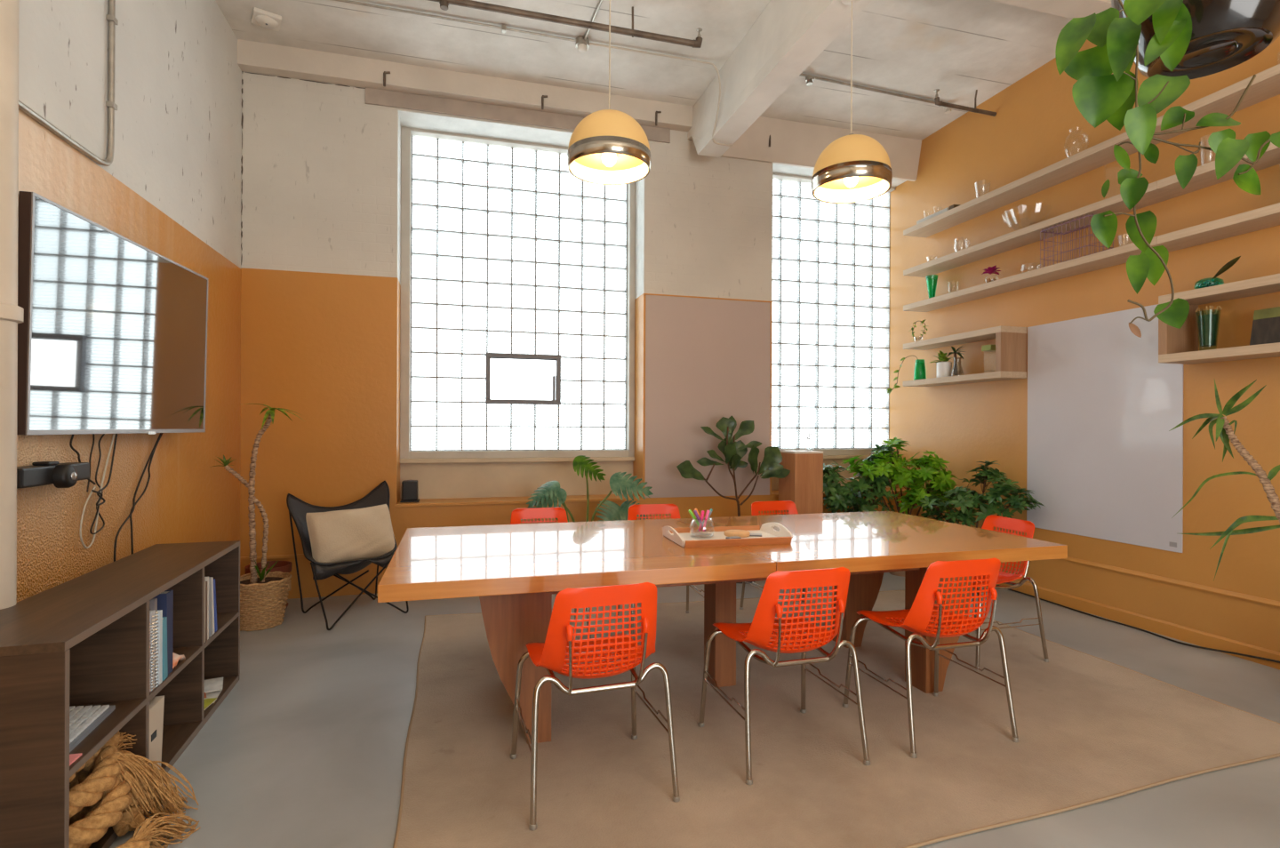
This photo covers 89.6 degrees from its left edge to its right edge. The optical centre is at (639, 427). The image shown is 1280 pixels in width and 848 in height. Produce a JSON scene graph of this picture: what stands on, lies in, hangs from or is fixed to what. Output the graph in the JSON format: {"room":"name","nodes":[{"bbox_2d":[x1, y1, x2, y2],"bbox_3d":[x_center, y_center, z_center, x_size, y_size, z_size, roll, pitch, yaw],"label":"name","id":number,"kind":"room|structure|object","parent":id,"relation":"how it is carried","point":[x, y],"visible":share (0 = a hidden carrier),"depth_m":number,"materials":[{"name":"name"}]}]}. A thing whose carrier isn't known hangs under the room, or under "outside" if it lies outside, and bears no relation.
{"room":"meeting room","nodes":[
{"label":"meeting room","id":0,"kind":"room"},
{"bbox_2d":[16,0,241,602],"bbox_3d":[-2.165,-0.772,1.505,0.200,4.165,7.870,0,0,-16],"label":"wall","id":1,"kind":"structure","parent":0,"point":[172,187],"depth_m":3.35,"materials":[{"name":"orange paint"}]},
{"bbox_2d":[16,461,89,488],"bbox_3d":[-2.272,0.182,2.499,0.139,0.104,0.440,0,0,-16],"label":"bar","id":2,"kind":"object","parent":1,"relation":"attached to","point":[66,475],"visible":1,"depth_m":2.46,"materials":[{"name":"black plastic"}]},
{"bbox_2d":[18,0,118,166],"bbox_3d":[-2.347,-2.017,2.594,0.038,1.675,0.890,0,0,-16],"label":"conduit","id":3,"kind":"object","parent":1,"relation":"attached to","point":[111,18],"visible":1,"depth_m":2.99,"materials":[{"name":"white metal"}]},
{"bbox_2d":[16,191,208,435],"bbox_3d":[-2.443,-0.423,3.076,0.090,0.910,1.420,1,0,-11],"label":"television","id":4,"kind":"object","parent":1,"relation":"attached to","point":[112,334],"visible":0.98,"depth_m":2.81,"materials":[{"name":"grey plastic"}]},
{"bbox_2d":[79,433,115,548],"bbox_3d":[-2.428,0.263,2.886,0.022,0.529,0.258,0,0,-12],"label":"hanging cable","id":5,"kind":"object","parent":4,"relation":"hanging from","point":[114,435],"visible":0.95,"depth_m":2.87,"materials":[{"name":"beige plastic"}]},
{"bbox_2d":[89,433,104,534],"bbox_3d":[-2.425,0.235,2.887,0.028,0.476,0.136,0,0,-16],"label":"cable","id":6,"kind":"object","parent":4,"relation":"hanging from","point":[102,436],"visible":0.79,"depth_m":2.90,"materials":[{"name":"black plastic"}]},
{"bbox_2d":[91,433,117,505],"bbox_3d":[-2.421,0.172,2.920,0.012,0.346,0.214,0,0,-16],"label":"cable","id":7,"kind":"object","parent":4,"relation":"hanging from","point":[99,492],"visible":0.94,"depth_m":2.94,"materials":[{"name":"black plastic"}]},
{"bbox_2d":[113,432,161,561],"bbox_3d":[-2.531,0.408,3.261,0.030,0.802,0.461,0,0,-16],"label":"cable","id":8,"kind":"object","parent":4,"relation":"hanging from","point":[160,434],"visible":0.84,"depth_m":3.21,"materials":[{"name":"black plastic"}]},
{"bbox_2d":[129,432,163,554],"bbox_3d":[-2.562,0.408,3.342,0.026,0.802,0.329,0,0,-12],"label":"cable","id":9,"kind":"object","parent":4,"relation":"hanging from","point":[151,458],"visible":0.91,"depth_m":3.29,"materials":[{"name":"black plastic"}]},
{"bbox_2d":[240,71,912,599],"bbox_3d":[-0.191,-0.763,5.866,5.960,4.165,0.460,0,0,-16],"label":"wall","id":10,"kind":"structure","parent":0,"point":[319,176],"depth_m":5.03,"materials":[{"name":"paint"}]},
{"bbox_2d":[240,553,304,559],"bbox_3d":[-0.144,0.993,5.636,5.940,0.023,0.012,0,0,-16],"label":"trim","id":11,"kind":"structure","parent":10,"relation":"attached to","point":[301,555],"depth_m":4.90,"materials":[{"name":"orange paint"}]},
{"bbox_2d":[240,72,365,264],"bbox_3d":[-2.554,-1.969,4.956,0.909,1.496,0.013,0,0,-16],"label":"trim","id":12,"kind":"structure","parent":10,"relation":"attached to","point":[246,72],"depth_m":4.83,"materials":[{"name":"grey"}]},
{"bbox_2d":[395,109,400,503],"bbox_3d":[-1.984,-0.963,5.296,0.006,3.150,0.328,0,0,-16],"label":"trim","id":13,"kind":"structure","parent":10,"relation":"attached to","point":[398,210],"depth_m":5.24,"materials":[{"name":"white paint"}]},
{"bbox_2d":[400,127,635,463],"bbox_3d":[-1.046,-1.129,5.750,2.044,2.860,0.170,0,0,-16],"label":"window","id":14,"kind":"structure","parent":10,"relation":"in","point":[407,455],"depth_m":5.71,"materials":[{"name":"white glass"}]},
{"bbox_2d":[365,87,670,143],"bbox_3d":[-0.947,-2.607,5.404,2.520,0.122,0.018,0,0,-16],"label":"beam","id":15,"kind":"structure","parent":10,"relation":"attached to","point":[379,97],"depth_m":5.29,"materials":[{"name":"white concrete"}]},
{"bbox_2d":[395,109,643,507],"bbox_3d":[-1.013,-0.949,5.629,2.056,3.170,0.472,0,0,-16],"label":"window frame","id":16,"kind":"structure","parent":10,"relation":"attached to","point":[457,484],"depth_m":5.59,"materials":[{"name":"white paint"}]},
{"bbox_2d":[400,480,419,502],"bbox_3d":[-1.893,0.519,5.306,0.144,0.176,0.144,0,0,-16],"label":"loudspeaker","id":17,"kind":"object","parent":16,"relation":"on","point":[410,488],"visible":1,"depth_m":5.25,"materials":[{"name":"black plastic"}]},
{"bbox_2d":[632,178,644,496],"bbox_3d":[-0.010,-0.955,5.850,0.006,3.150,0.328,0,0,-16],"label":"trim","id":18,"kind":"structure","parent":10,"relation":"attached to","point":[639,266],"depth_m":5.82,"materials":[{"name":"white paint"}]},
{"bbox_2d":[644,295,770,497],"bbox_3d":[0.632,-0.275,5.857,1.216,1.796,0.004,0,0,-16],"label":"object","id":19,"kind":"object","parent":10,"relation":"attached to","point":[708,361],"visible":1,"depth_m":5.84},
{"bbox_2d":[644,293,771,302],"bbox_3d":[0.636,-1.180,5.856,1.240,0.011,0.006,0,0,-16],"label":"trim","id":20,"kind":"structure","parent":10,"relation":"attached to","point":[644,293],"depth_m":5.84,"materials":[{"name":"orange paint"}]},
{"bbox_2d":[771,172,895,458],"bbox_3d":[1.898,-1.117,6.577,1.568,2.860,0.170,0,0,-16],"label":"window","id":21,"kind":"structure","parent":10,"relation":"in","point":[834,452],"depth_m":6.63,"materials":[{"name":"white glass"}]},
{"bbox_2d":[770,163,907,496],"bbox_3d":[1.925,-0.937,6.455,1.568,3.170,0.472,0,0,-16],"label":"trim","id":22,"kind":"structure","parent":10,"relation":"attached to","point":[777,168],"depth_m":6.41,"materials":[{"name":"white paint"}]},
{"bbox_2d":[215,0,1071,140],"bbox_3d":[0.809,-2.917,2.338,6.360,0.150,7.870,0,0,-16],"label":"ceiling","id":23,"kind":"structure","parent":0,"point":[915,48],"depth_m":4.79,"materials":[{"name":"paint"}]},
{"bbox_2d":[251,7,281,31],"bbox_3d":[-2.598,-2.830,4.481,0.170,0.051,0.170,0,0,-36],"label":"smoke detector","id":24,"kind":"object","parent":23,"relation":"attached to","point":[265,19],"visible":1,"depth_m":4.45,"materials":[{"name":"beige plastic"}]},
{"bbox_2d":[332,0,575,41],"bbox_3d":[-1.567,-2.832,4.397,2.340,0.040,0.040,0,0,-16],"label":"conduit","id":25,"kind":"object","parent":23,"relation":"attached to","point":[503,28],"visible":1,"depth_m":4.48,"materials":[{"name":"grey metal"}]},
{"bbox_2d":[237,39,693,132],"bbox_3d":[-1.261,-2.760,5.267,3.560,0.180,0.110,0,0,-16],"label":"beam","id":26,"kind":"structure","parent":23,"relation":"attached to","point":[252,57],"depth_m":5.14,"materials":[{"name":"white concrete"}]},
{"bbox_2d":[427,0,702,47],"bbox_3d":[-0.610,-2.738,4.209,2.180,0.221,0.060,0,0,-16],"label":"pipe","id":27,"kind":"object","parent":23,"relation":"attached to","point":[444,4],"visible":1,"depth_m":4.25,"materials":[{"name":"metal"}]},
{"bbox_2d":[575,35,589,52],"bbox_3d":[-0.424,-2.805,4.729,0.100,0.083,0.100,0,0,-16],"label":"junction box","id":28,"kind":"object","parent":23,"relation":"attached to","point":[582,45],"visible":1,"depth_m":4.70,"materials":[{"name":"beige plastic"}]},
{"bbox_2d":[567,0,651,184],"bbox_3d":[-0.151,-2.071,3.237,0.422,1.550,0.422,0,0,-16],"label":"pendant lamp","id":29,"kind":"object","parent":23,"relation":"hanging from","point":[607,147],"visible":1,"depth_m":3.12,"materials":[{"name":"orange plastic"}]},
{"bbox_2d":[589,42,732,146],"bbox_3d":[0.190,-2.555,4.906,1.272,0.560,0.168,0,0,-23],"label":"conduit","id":30,"kind":"object","parent":23,"relation":"attached to","point":[590,44],"visible":0.97,"depth_m":4.95,"materials":[{"name":"white metal"}]},
{"bbox_2d":[687,0,871,157],"bbox_3d":[1.462,-2.566,2.366,0.225,0.545,7.170,0,0,-16],"label":"beam","id":31,"kind":"structure","parent":23,"relation":"attached to","point":[788,36],"depth_m":4.37,"materials":[{"name":"white concrete"}]},
{"bbox_2d":[811,0,892,203],"bbox_3d":[1.123,-1.777,3.421,0.408,1.036,0.408,0,0,-16],"label":"pendant lamp","id":32,"kind":"object","parent":31,"relation":"hanging from","point":[852,168],"visible":1,"depth_m":3.31,"materials":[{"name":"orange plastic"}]},
{"bbox_2d":[721,116,921,181],"bbox_3d":[1.675,-2.655,6.092,2.260,0.365,0.110,0,0,-16],"label":"beam corner","id":33,"kind":"structure","parent":23,"relation":"attached to","point":[793,143],"depth_m":6.03,"materials":[{"name":"white concrete"}]},
{"bbox_2d":[799,72,935,103],"bbox_3d":[1.903,-2.820,5.358,1.702,0.024,0.027,0,0,-19],"label":"conduit","id":34,"kind":"object","parent":23,"relation":"attached to","point":[802,74],"visible":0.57,"depth_m":5.36,"materials":[{"name":"grey metal"}]},
{"bbox_2d":[934,88,996,116],"bbox_3d":[2.720,-2.742,5.385,0.632,0.187,0.044,0,0,-18],"label":"pipe","id":35,"kind":"object","parent":23,"relation":"attached to","point":[937,101],"visible":1,"depth_m":5.36,"materials":[{"name":"metal"}]},
{"bbox_2d":[990,0,1111,18],"bbox_3d":[2.332,-2.718,3.903,2.180,0.235,0.260,0,0,-16],"label":"beam","id":36,"kind":"structure","parent":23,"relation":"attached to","point":[1070,9],"depth_m":3.97,"materials":[{"name":"white concrete"}]},
{"bbox_2d":[1055,0,1279,337],"bbox_3d":[1.119,-1.515,1.364,0.570,2.651,0.336,0,0,-16],"label":"hanging plant","id":37,"kind":"object","parent":23,"relation":"hanging from","point":[1172,44],"visible":1,"depth_m":1.33,"materials":[{"name":"plant"}]},
{"bbox_2d":[109,572,1279,847],"bbox_3d":[0.791,1.383,2.338,6.360,0.120,7.870,0,0,-16],"label":"floor","id":38,"kind":"structure","parent":0,"point":[306,749],"depth_m":2.68,"materials":[{"name":"grey concrete"}]},
{"bbox_2d":[0,0,23,609],"bbox_3d":[-2.121,-0.771,2.089,0.168,4.165,0.190,0,0,-16],"label":"riser pipe","id":39,"kind":"object","parent":38,"relation":"on","point":[12,315],"visible":0.89,"depth_m":2.10,"materials":[{"name":"white metal"}]},
{"bbox_2d":[0,540,239,847],"bbox_3d":[-2.008,0.949,2.506,0.371,0.725,1.660,0,0,-18],"label":"open bookshelf","id":40,"kind":"object","parent":38,"relation":"on","point":[83,640],"visible":0.91,"depth_m":2.22,"materials":[{"name":"brown wood"}]},
{"bbox_2d":[69,704,115,752],"bbox_3d":[-1.780,0.937,1.964,0.150,0.032,0.410,0,0,-20],"label":"magazine","id":41,"kind":"object","parent":40,"relation":"on","point":[83,720],"visible":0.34,"depth_m":2.06,"materials":[{"name":"grey paper"}]},
{"bbox_2d":[149,598,157,686],"bbox_3d":[-1.880,0.791,2.344,0.200,0.322,0.024,0,0,-18],"label":"paperback","id":42,"kind":"object","parent":40,"relation":"on","point":[153,603],"visible":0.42,"depth_m":2.38,"materials":[{"name":"grey"}]},
{"bbox_2d":[149,609,158,691],"bbox_3d":[-1.865,0.810,2.314,0.223,0.285,0.047,0,0,-18],"label":"spiral notebook","id":43,"kind":"object","parent":40,"relation":"on","point":[152,613],"visible":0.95,"depth_m":2.34,"materials":[{"name":"grey paper"}]},
{"bbox_2d":[149,696,164,768],"bbox_3d":[-1.906,1.147,2.323,0.277,0.270,0.150,0,0,-18],"label":"storage box","id":44,"kind":"object","parent":40,"relation":"on","point":[156,704],"visible":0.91,"depth_m":2.37,"materials":[{"name":"beige cardboard"}]},
{"bbox_2d":[156,609,162,684],"bbox_3d":[-1.895,0.817,2.366,0.230,0.270,0.024,0,0,-18],"label":"ring binder","id":45,"kind":"object","parent":40,"relation":"on","point":[160,612],"visible":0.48,"depth_m":2.40,"materials":[{"name":"white"}]},
{"bbox_2d":[153,589,173,674],"bbox_3d":[-1.950,0.793,2.454,0.270,0.318,0.062,0,0,-18],"label":"ring binder","id":46,"kind":"object","parent":40,"relation":"on","point":[164,599],"visible":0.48,"depth_m":2.48,"materials":[{"name":"blue cardboard"}]},
{"bbox_2d":[161,616,167,680],"bbox_3d":[-1.893,0.835,2.409,0.200,0.234,0.048,0,0,-18],"label":"paperback","id":47,"kind":"object","parent":40,"relation":"on","point":[164,619],"visible":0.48,"depth_m":2.44,"materials":[{"name":"teal paper"}]},
{"bbox_2d":[204,576,208,639],"bbox_3d":[-2.048,0.811,2.866,0.220,0.280,0.020,0,0,-18],"label":"magazine","id":48,"kind":"object","parent":40,"relation":"on","point":[206,579],"visible":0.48,"depth_m":2.89,"materials":[{"name":"grey paper"}]},
{"bbox_2d":[208,576,212,637],"bbox_3d":[-2.059,0.816,2.901,0.220,0.271,0.045,0,0,-18],"label":"magazine","id":49,"kind":"object","parent":40,"relation":"on","point":[210,578],"visible":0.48,"depth_m":2.93,"materials":[{"name":"grey paper"}]},
{"bbox_2d":[205,690,221,703],"bbox_3d":[-2.104,1.278,3.032,0.202,0.006,0.152,0,0,-22],"label":"magazine","id":50,"kind":"object","parent":40,"relation":"on","point":[212,694],"visible":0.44,"depth_m":3.08,"materials":[{"name":"beige paper"}]},
{"bbox_2d":[204,697,216,709],"bbox_3d":[-2.074,1.272,2.937,0.202,0.006,0.152,0,0,-10],"label":"magazine","id":51,"kind":"object","parent":50,"relation":"on","point":[207,701],"visible":0.24,"depth_m":2.98,"materials":[{"name":"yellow paper"}]},
{"bbox_3d":[-2.156,1.266,3.015,0.202,0.006,0.152,0,0,-38],"label":"magazine","id":52,"kind":"object","parent":51,"relation":"on","visible":0},
{"bbox_2d":[204,677,223,693],"bbox_3d":[-2.143,1.260,3.124,0.202,0.014,0.152,0,0,-32],"label":"magazine","id":53,"kind":"object","parent":52,"relation":"on","point":[213,684],"visible":0.44,"depth_m":3.15,"materials":[{"name":"beige paper"}]},
{"bbox_2d":[213,578,217,631],"bbox_3d":[-2.078,0.826,2.961,0.220,0.251,0.063,0,0,-18],"label":"magazine","id":54,"kind":"object","parent":40,"relation":"on","point":[214,590],"visible":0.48,"depth_m":3.00,"materials":[{"name":"blue paper"}]},
{"bbox_2d":[69,730,199,847],"bbox_3d":[-1.723,1.145,2.066,0.571,0.346,0.572,0,0,-18],"label":"rope","id":55,"kind":"object","parent":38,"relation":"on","point":[115,788],"visible":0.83,"depth_m":2.05,"materials":[{"name":"fabric"}]},
{"bbox_2d":[209,403,302,631],"bbox_3d":[-2.535,0.573,4.270,0.539,1.469,0.378,0,0,-34],"label":"yucca","id":56,"kind":"object","parent":38,"relation":"on","point":[263,594],"visible":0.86,"depth_m":4.25,"materials":[{"name":"wicker"}]},
{"bbox_2d":[240,571,291,631],"bbox_3d":[-2.526,1.149,4.277,0.378,0.317,0.378,0,0,-16],"label":"wicker basket","id":57,"kind":"object","parent":38,"relation":"on","point":[263,598],"depth_m":4.17,"materials":[{"name":"beige wicker"}]},
{"bbox_2d":[244,560,292,609],"bbox_3d":[-2.665,1.146,4.623,0.294,0.325,0.294,0,0,-16],"label":"terracotta pot","id":58,"kind":"object","parent":38,"relation":"on","point":[284,566],"visible":0.2,"depth_m":4.66,"materials":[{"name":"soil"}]},
{"bbox_2d":[286,480,408,630],"bbox_3d":[-2.045,0.859,4.537,0.705,0.910,0.635,0,0,-39],"label":"chair","id":59,"kind":"object","parent":38,"relation":"on","point":[298,508],"visible":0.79,"depth_m":4.53,"materials":[{"name":"black leather"}]},
{"bbox_2d":[305,504,397,563],"bbox_3d":[-2.022,0.756,4.539,0.562,0.386,0.295,0,0,-41],"label":"cushion","id":60,"kind":"object","parent":59,"relation":"on","point":[337,536],"visible":0.87,"depth_m":4.46,"materials":[{"name":"beige fabric"}]},
{"bbox_2d":[520,455,653,522],"bbox_3d":[-0.418,0.767,5.098,1.056,1.101,0.312,0,0,-16],"label":"monstera plant","id":61,"kind":"object","parent":38,"relation":"on","point":[552,489],"visible":0.52,"depth_m":5.07,"materials":[{"name":"green plant"}]},
{"bbox_2d":[676,415,790,583],"bbox_3d":[0.822,0.607,5.581,1.061,1.434,0.333,0,0,-16],"label":"fiddle leaf fig","id":62,"kind":"object","parent":38,"relation":"on","point":[733,452],"visible":0.84,"depth_m":5.58,"materials":[{"name":"green plant"}]},
{"bbox_2d":[778,449,823,514],"bbox_3d":[1.447,0.767,5.817,0.280,1.118,0.304,0,0,-16],"label":"wooden pedestal","id":63,"kind":"object","parent":38,"relation":"on","point":[803,485],"visible":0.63,"depth_m":5.68,"materials":[{"name":"brown wood"}]},
{"bbox_2d":[392,590,1279,847],"bbox_3d":[0.744,1.317,3.481,3.770,0.012,3.111,0,0,-16],"label":"area rug","id":64,"kind":"object","parent":38,"relation":"on","point":[1092,730],"visible":0.77,"depth_m":2.65,"materials":[{"name":"beige carpet"}]},
{"bbox_2d":[510,507,591,638],"bbox_3d":[-0.610,0.920,4.048,0.531,0.777,0.506,0,0,-16],"label":"chair","id":65,"kind":"object","parent":64,"relation":"on","point":[559,513],"visible":0.16,"depth_m":4.27,"materials":[{"name":"orange plastic"}]},
{"bbox_2d":[510,582,679,830],"bbox_3d":[-0.185,0.922,2.412,0.531,0.777,0.506,0,0,-19],"label":"chair","id":66,"kind":"object","parent":64,"relation":"on","point":[553,654],"visible":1,"depth_m":2.22,"materials":[{"name":"orange plastic"}]},
{"bbox_2d":[617,504,703,639],"bbox_3d":[0.144,0.923,4.281,0.531,0.777,0.506,0,0,-13],"label":"chair","id":67,"kind":"object","parent":64,"relation":"on","point":[645,509],"visible":0.15,"depth_m":4.51,"materials":[{"name":"orange plastic"}]},
{"bbox_2d":[377,511,1067,743],"bbox_3d":[0.396,0.942,3.400,3.168,0.741,1.361,0,0,-16],"label":"conference table","id":68,"kind":"object","parent":64,"relation":"on","point":[515,572],"visible":0.87,"depth_m":3.00,"materials":[{"name":"brown wood"}]},
{"bbox_2d":[662,522,792,548],"bbox_3d":[0.436,0.535,3.302,0.595,0.074,0.394,0,0,-14],"label":"serving tray","id":69,"kind":"object","parent":68,"relation":"on","point":[683,537],"visible":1,"depth_m":3.25,"materials":[{"name":"beige paint"}]},
{"bbox_2d":[689,518,714,537],"bbox_3d":[0.319,0.512,3.310,0.130,0.092,0.130,0,0,-16],"label":"glass jar","id":70,"kind":"object","parent":69,"relation":"on","point":[696,534],"visible":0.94,"depth_m":3.31,"materials":[{"name":"clear glass"}]},
{"bbox_2d":[724,529,750,537],"bbox_3d":[0.505,0.550,3.352,0.132,0.022,0.132,0,0,-16],"label":"eraser","id":71,"kind":"object","parent":69,"relation":"on","point":[742,533],"visible":0.91,"depth_m":3.31,"materials":[{"name":"wood"}]},
{"bbox_2d":[698,567,870,784],"bbox_3d":[0.581,0.925,2.677,0.531,0.777,0.506,0,0,-16],"label":"chair","id":72,"kind":"object","parent":64,"relation":"on","point":[758,632],"visible":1,"depth_m":2.48,"materials":[{"name":"orange plastic"}]},
{"bbox_2d":[739,500,831,609],"bbox_3d":[1.044,0.927,4.513,0.531,0.777,0.506,0,0,-17],"label":"chair","id":73,"kind":"object","parent":64,"relation":"on","point":[778,505],"visible":0.1,"depth_m":4.73,"materials":[{"name":"orange plastic"}]},
{"bbox_2d":[842,557,1019,758],"bbox_3d":[1.277,0.928,2.872,0.531,0.777,0.506,0,0,-15],"label":"chair","id":74,"kind":"object","parent":64,"relation":"on","point":[924,611],"visible":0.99,"depth_m":2.67,"materials":[{"name":"orange plastic"}]},
{"bbox_2d":[970,514,1048,670],"bbox_3d":[2.004,0.931,3.821,0.506,0.777,0.531,0,0,-16],"label":"chair","id":75,"kind":"object","parent":64,"relation":"on","point":[991,521],"visible":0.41,"depth_m":3.74,"materials":[{"name":"orange plastic"}]},
{"bbox_2d":[821,443,895,512],"bbox_3d":[1.964,0.738,5.797,0.850,1.180,0.487,0,0,-16],"label":"plant","id":76,"kind":"object","parent":38,"relation":"on","point":[840,497],"visible":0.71,"depth_m":5.71,"materials":[{"name":"green plant"}]},
{"bbox_2d":[841,437,958,576],"bbox_3d":[2.312,0.711,5.777,0.987,1.237,0.691,0,0,-16],"label":"plant","id":77,"kind":"object","parent":38,"relation":"on","point":[931,466],"visible":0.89,"depth_m":5.69,"materials":[{"name":"green plant"}]},
{"bbox_2d":[915,460,1043,592],"bbox_3d":[2.757,0.801,5.268,0.979,1.062,0.427,0,0,43],"label":"plant","id":78,"kind":"object","parent":38,"relation":"on","point":[958,496],"visible":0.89,"depth_m":5.22,"materials":[{"name":"green plant"}]},
{"bbox_2d":[996,584,1279,663],"bbox_3d":[3.333,1.304,4.106,0.080,0.059,2.701,0,0,-16],"label":"cable","id":79,"kind":"object","parent":38,"relation":"on","point":[1154,634],"visible":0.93,"depth_m":4.10,"materials":[{"name":"black plastic"}]},
{"bbox_2d":[1168,379,1279,580],"bbox_3d":[3.207,0.532,3.270,0.353,1.602,0.934,0,0,-31],"label":"yucca","id":80,"kind":"object","parent":38,"relation":"on","point":[1224,430],"visible":1,"depth_m":3.39,"materials":[{"name":"plant"}]},
{"bbox_2d":[881,35,1279,652],"bbox_3d":[3.766,-0.747,3.171,0.200,4.165,7.870,0,0,-16],"label":"wall","id":81,"kind":"structure","parent":0,"point":[1037,124],"depth_m":4.68,"materials":[{"name":"orange paint"}]},
{"bbox_2d":[902,325,1027,386],"bbox_3d":[2.818,-0.603,5.689,0.260,0.410,1.170,0,0,-16],"label":"box shelf","id":82,"kind":"object","parent":81,"relation":"attached to","point":[1011,341],"visible":1,"depth_m":5.21,"materials":[{"name":"grey wood"}]},
{"bbox_2d":[886,355,925,394],"bbox_3d":[2.552,-0.508,6.187,0.362,0.377,0.110,0,0,28],"label":"vase","id":83,"kind":"object","parent":82,"relation":"on","point":[919,370],"visible":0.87,"depth_m":6.11,"materials":[{"name":"green glass"}]},
{"bbox_2d":[930,350,951,377],"bbox_3d":[2.751,-0.573,5.834,0.197,0.250,0.190,0,0,-16],"label":"potted plant","id":84,"kind":"object","parent":82,"relation":"on","point":[944,368],"visible":0.94,"depth_m":5.78,"materials":[{"name":"white ceramic"}]},
{"bbox_2d":[945,345,964,375],"bbox_3d":[2.779,-0.586,5.681,0.168,0.272,0.156,0,0,40],"label":"plant","id":85,"kind":"object","parent":82,"relation":"on","point":[955,352],"visible":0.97,"depth_m":5.68,"materials":[{"name":"green plant"}]},
{"bbox_2d":[903,181,1187,277],"bbox_3d":[2.982,-1.492,5.121,0.260,0.050,2.349,0,0,-16],"label":"wall shelf","id":86,"kind":"object","parent":81,"relation":"attached to","point":[1028,235],"visible":0.86,"depth_m":4.90,"materials":[{"name":"grey wood"}]},
{"bbox_2d":[903,236,1187,311],"bbox_3d":[2.980,-1.153,5.121,0.260,0.050,2.349,0,0,-16],"label":"wall shelf","id":87,"kind":"object","parent":81,"relation":"attached to","point":[1117,255],"visible":0.86,"depth_m":4.84,"materials":[{"name":"grey wood"}]},
{"bbox_2d":[1040,213,1113,268],"bbox_3d":[3.123,-1.323,4.615,0.226,0.289,0.384,0,0,-16],"label":"wire basket","id":88,"kind":"object","parent":87,"relation":"on","point":[1076,219],"visible":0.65,"depth_m":4.63,"materials":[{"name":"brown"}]},
{"bbox_3d":[2.728,-1.299,6.021,0.110,0.239,0.110,0,0,-16],"label":"vase","id":89,"kind":"object","parent":87,"relation":"on","visible":0},
{"bbox_2d":[927,279,936,298],"bbox_3d":[2.728,-1.291,6.021,0.088,0.185,0.088,0,0,-16],"label":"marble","id":90,"kind":"object","parent":89,"relation":"in","point":[931,284],"visible":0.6,"depth_m":6.00},
{"bbox_2d":[903,118,1188,237],"bbox_3d":[2.983,-1.879,5.121,0.260,0.050,2.349,0,0,-16],"label":"wall shelf","id":91,"kind":"object","parent":81,"relation":"attached to","point":[1102,154],"visible":0.86,"depth_m":4.91,"materials":[{"name":"grey wood"}]},
{"bbox_2d":[916,204,959,223],"bbox_3d":[2.740,-1.933,5.878,0.140,0.055,0.460,0,0,-16],"label":"glass dish","id":92,"kind":"object","parent":91,"relation":"on","point":[952,206],"visible":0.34,"depth_m":5.82,"materials":[{"name":"clear glass"}]},
{"bbox_2d":[1026,304,1183,552],"bbox_3d":[3.253,-0.009,4.596,0.009,1.590,1.146,0,0,-16],"label":"whiteboard","id":93,"kind":"object","parent":81,"relation":"attached to","point":[1105,461],"visible":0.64,"depth_m":4.52,"materials":[{"name":"grey"}]},
{"bbox_2d":[995,580,1279,669],"bbox_3d":[3.695,1.290,2.998,0.014,0.090,7.170,0,0,-16],"label":"baseboard","id":94,"kind":"structure","parent":81,"relation":"attached to","point":[1197,637],"depth_m":4.17,"materials":[{"name":"orange paint"}]},
{"bbox_2d":[1060,556,1279,607],"bbox_3d":[3.695,0.977,2.998,0.016,0.027,7.170,0,0,-16],"label":"trim","id":95,"kind":"structure","parent":81,"relation":"attached to","point":[1265,601],"depth_m":4.05,"materials":[{"name":"orange paint"}]},
{"bbox_2d":[1157,64,1279,129],"bbox_3d":[3.619,-1.877,2.858,0.260,0.050,2.349,0,0,-16],"label":"wall shelf","id":96,"kind":"object","parent":81,"relation":"attached to","point":[1266,84],"visible":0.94,"depth_m":3.62,"materials":[{"name":"grey wood"}]},
{"bbox_2d":[1157,202,1279,247],"bbox_3d":[3.616,-1.150,2.858,0.260,0.050,2.349,0,0,-16],"label":"wall shelf","id":97,"kind":"object","parent":81,"relation":"attached to","point":[1266,217],"visible":1,"depth_m":3.66,"materials":[{"name":"grey wood"}]},
{"bbox_2d":[1157,141,1279,192],"bbox_3d":[3.618,-1.490,2.858,0.260,0.050,2.349,0,0,-16],"label":"wall shelf","id":98,"kind":"object","parent":81,"relation":"attached to","point":[1204,175],"visible":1,"depth_m":3.74,"materials":[{"name":"grey wood"}]},
{"bbox_2d":[1158,273,1279,364],"bbox_3d":[3.534,-0.600,3.143,0.260,0.410,1.740,0,0,-16],"label":"box shelf","id":99,"kind":"object","parent":81,"relation":"attached to","point":[1175,345],"visible":0.89,"depth_m":3.74,"materials":[{"name":"grey wood"}]},
{"bbox_2d":[1195,305,1222,346],"bbox_3d":[3.340,-0.580,3.792,0.114,0.263,0.121,0,0,-16],"label":"vase","id":100,"kind":"object","parent":99,"relation":"on","point":[1207,324],"visible":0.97,"depth_m":3.76,"materials":[{"name":"green glass"}]},
{"bbox_2d":[1193,256,1240,288],"bbox_3d":[3.358,-0.886,3.735,0.136,0.160,0.239,0,0,-16],"label":"figurine","id":101,"kind":"object","parent":99,"relation":"on","point":[1229,264],"visible":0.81,"depth_m":3.73,"materials":[{"name":"teal glass"}]},
{"bbox_2d":[1249,306,1279,345],"bbox_3d":[3.493,-0.551,3.432,0.060,0.215,0.380,0,0,-16],"label":"picture","id":102,"kind":"object","parent":99,"relation":"on","point":[1266,323],"visible":0.78,"depth_m":3.55},
{"bbox_2d":[1110,0,1279,79],"bbox_3d":[1.229,-0.919,1.395,0.344,0.228,0.344,0,0,-16],"label":"plant pot","id":103,"kind":"object","parent":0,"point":[1226,34],"depth_m":1.35,"materials":[{"name":"metal"}]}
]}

